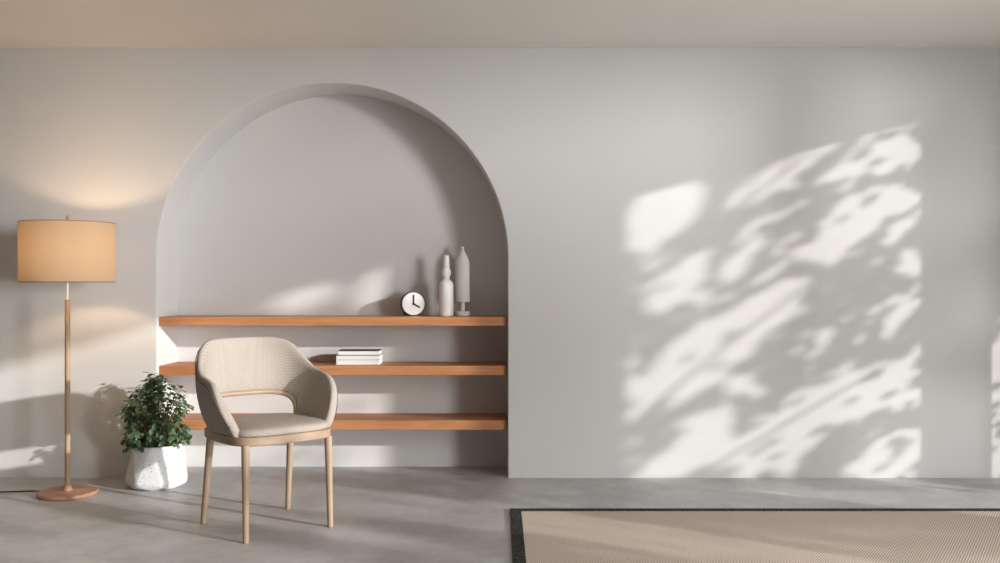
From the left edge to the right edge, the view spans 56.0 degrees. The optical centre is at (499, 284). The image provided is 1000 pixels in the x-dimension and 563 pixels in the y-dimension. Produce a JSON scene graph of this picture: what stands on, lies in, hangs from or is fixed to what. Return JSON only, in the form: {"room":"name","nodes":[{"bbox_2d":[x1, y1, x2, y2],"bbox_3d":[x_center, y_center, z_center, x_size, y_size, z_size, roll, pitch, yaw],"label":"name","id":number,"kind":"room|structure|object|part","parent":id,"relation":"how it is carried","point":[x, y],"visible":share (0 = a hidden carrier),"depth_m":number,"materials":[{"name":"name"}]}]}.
{"room":"living room","nodes":[
{"label":"living room","id":0,"kind":"room"},
{"bbox_2d":[0,48,999,477],"bbox_3d":[-0.350,-0.134,5.878,7.900,2.608,0.357,0,0,0],"label":"wall","id":1,"kind":"structure","parent":0,"point":[698,262],"depth_m":5.70,"materials":[{"name":"paint"}]},
{"bbox_2d":[159,315,505,325],"bbox_3d":[-1.021,0.222,5.894,2.116,0.054,0.324,0,0,0],"label":"shelf","id":2,"kind":"object","parent":1,"relation":"attached to","point":[177,320],"visible":1,"depth_m":5.73,"materials":[{"name":"brown wood"}]},
{"bbox_2d":[400,291,425,315],"bbox_3d":[-0.549,0.118,5.929,0.154,0.154,0.064,0,0,-13],"label":"clock","id":3,"kind":"object","parent":2,"relation":"on","point":[412,303],"visible":1,"depth_m":5.90,"materials":[{"name":"grey paint"}]},
{"bbox_2d":[439,256,452,315],"bbox_3d":[-0.336,0.005,5.880,0.089,0.379,0.089,0,0,0],"label":"ceramic bottle","id":4,"kind":"object","parent":2,"relation":"on","point":[446,285],"visible":0.99,"depth_m":5.84,"materials":[{"name":"white ceramic"}]},
{"bbox_2d":[455,246,469,315],"bbox_3d":[-0.237,-0.025,5.945,0.093,0.439,0.093,0,0,0],"label":"vase","id":5,"kind":"object","parent":2,"relation":"on","point":[462,264],"visible":0.99,"depth_m":5.91,"materials":[{"name":"white ceramic"}]},
{"bbox_3d":[-0.237,-0.193,5.945,0.091,0.102,0.091,0,0,0],"label":"lid","id":6,"kind":"part","parent":5,"relation":"part of","materials":[{"name":"white ceramic"}]},
{"bbox_2d":[159,362,505,374],"bbox_3d":[-1.021,0.521,5.894,2.116,0.056,0.324,0,0,0],"label":"shelf","id":7,"kind":"object","parent":1,"relation":"attached to","point":[176,368],"visible":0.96,"depth_m":5.73,"materials":[{"name":"brown wood"}]},
{"bbox_2d":[336,359,381,364],"bbox_3d":[-0.881,0.479,5.893,0.267,0.028,0.155,0,0,0],"label":"book","id":8,"kind":"object","parent":7,"relation":"on","point":[338,362],"visible":0.83,"depth_m":5.82,"materials":[{"name":"white paper"}]},
{"bbox_2d":[336,354,382,359],"bbox_3d":[-0.880,0.450,5.894,0.270,0.028,0.155,0,0,1],"label":"book","id":9,"kind":"object","parent":8,"relation":"on","point":[338,357],"visible":0.84,"depth_m":5.82,"materials":[{"name":"white paper"}]},
{"bbox_2d":[338,349,381,354],"bbox_3d":[-0.877,0.422,5.899,0.258,0.028,0.155,0,0,-1],"label":"book","id":10,"kind":"object","parent":9,"relation":"on","point":[342,351],"visible":1,"depth_m":5.83,"materials":[{"name":"white paper"}]},
{"bbox_2d":[165,413,505,429],"bbox_3d":[-1.021,0.855,5.894,2.116,0.058,0.324,0,0,0],"label":"shelf","id":11,"kind":"object","parent":1,"relation":"attached to","point":[343,421],"visible":0.63,"depth_m":5.73,"materials":[{"name":"brown wood"}]},
{"bbox_2d":[0,467,999,562],"bbox_3d":[-0.200,1.220,2.253,8.200,0.100,7.907,0,0,0],"label":"floor","id":12,"kind":"structure","parent":0,"point":[381,514],"depth_m":4.94,"materials":[{"name":"concrete"}]},
{"bbox_2d":[0,215,115,500],"bbox_3d":[-2.988,0.391,5.245,1.650,1.558,0.499,0,0,0],"label":"floor lamp","id":13,"kind":"object","parent":12,"relation":"on","point":[67,250],"visible":1,"depth_m":5.06,"materials":[{"name":"beige fabric"}]},
{"bbox_3d":[-3.185,1.165,5.299,1.256,0.009,0.041,0,0,-1],"label":"power cord","id":14,"kind":"part","parent":13,"relation":"part of","materials":[{"name":"grey plastic"}]},
{"bbox_3d":[-2.413,-0.181,5.245,0.495,0.329,0.495,0,0,0],"label":"lamp shade","id":15,"kind":"part","parent":13,"relation":"part of","materials":[{"name":"fabric"}]},
{"bbox_2d":[115,372,193,490],"bbox_3d":[-1.993,0.839,5.465,0.405,0.663,0.453,0,0,0],"label":"potted plant","id":16,"kind":"object","parent":12,"relation":"on","point":[157,461],"visible":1,"depth_m":5.38,"materials":[{"name":"green plant"}]},
{"bbox_3d":[-1.991,1.048,5.479,0.348,0.245,0.344,0,0,0],"label":"pot","id":17,"kind":"part","parent":16,"relation":"part of","materials":[{"name":"white stone"}]},
{"bbox_2d":[195,337,337,543],"bbox_3d":[-1.151,0.718,4.600,0.660,0.905,0.567,0,0,-41],"label":"armchair","id":18,"kind":"object","parent":12,"relation":"on","point":[234,366],"visible":1,"depth_m":4.65,"materials":[{"name":"beige fabric"}]},
{"bbox_3d":[-1.428,0.950,4.587,0.092,0.440,0.037,0,0,38],"label":"leg","id":19,"kind":"part","parent":18,"relation":"part of","materials":[{"name":"brown wood"}]},
{"bbox_3d":[-1.155,0.950,4.270,0.037,0.440,0.046,0,0,-41],"label":"leg","id":20,"kind":"part","parent":18,"relation":"part of","materials":[{"name":"brown wood"}]},
{"bbox_3d":[-1.258,0.616,4.723,0.493,0.161,0.153,0,0,-41],"label":"wooden trim","id":21,"kind":"part","parent":18,"relation":"part of","materials":[{"name":"brown wood"}]},
{"bbox_3d":[-1.175,0.484,4.627,0.651,0.438,0.484,0,0,-41],"label":"backrest","id":22,"kind":"part","parent":18,"relation":"part of","materials":[{"name":"fabric"}]},
{"bbox_3d":[-1.138,0.716,4.585,0.524,0.044,0.524,0,0,-41],"label":"seat rail","id":23,"kind":"part","parent":18,"relation":"part of","materials":[{"name":"brown wood"}]},
{"bbox_2d":[233,413,328,436],"bbox_3d":[-1.134,0.671,4.580,0.508,0.046,0.496,0,0,-41],"label":"seat cushion","id":24,"kind":"object","parent":18,"relation":"on","point":[271,424],"depth_m":4.45,"materials":[{"name":"fabric"}]},
{"bbox_3d":[-1.094,0.950,4.878,0.037,0.440,0.092,0,0,-30],"label":"leg","id":25,"kind":"part","parent":18,"relation":"part of","materials":[{"name":"brown wood"}]},
{"bbox_3d":[-0.830,0.950,4.553,0.037,0.440,0.046,0,0,-41],"label":"leg","id":26,"kind":"part","parent":18,"relation":"part of","materials":[{"name":"brown wood"}]},
{"bbox_2d":[510,508,999,562],"bbox_3d":[1.577,1.166,3.820,3.050,0.008,2.139,0,0,0],"label":"rug","id":27,"kind":"object","parent":12,"relation":"on","point":[538,535],"visible":1,"depth_m":4.36,"materials":[{"name":"fabric"}]},
{"bbox_2d":[0,0,999,47],"bbox_3d":[-0.350,-1.498,2.000,7.900,0.120,7.400,0,0,0],"label":"ceiling","id":28,"kind":"structure","parent":0,"point":[23,23],"depth_m":5.15,"materials":[{"name":"paint"}]}
]}

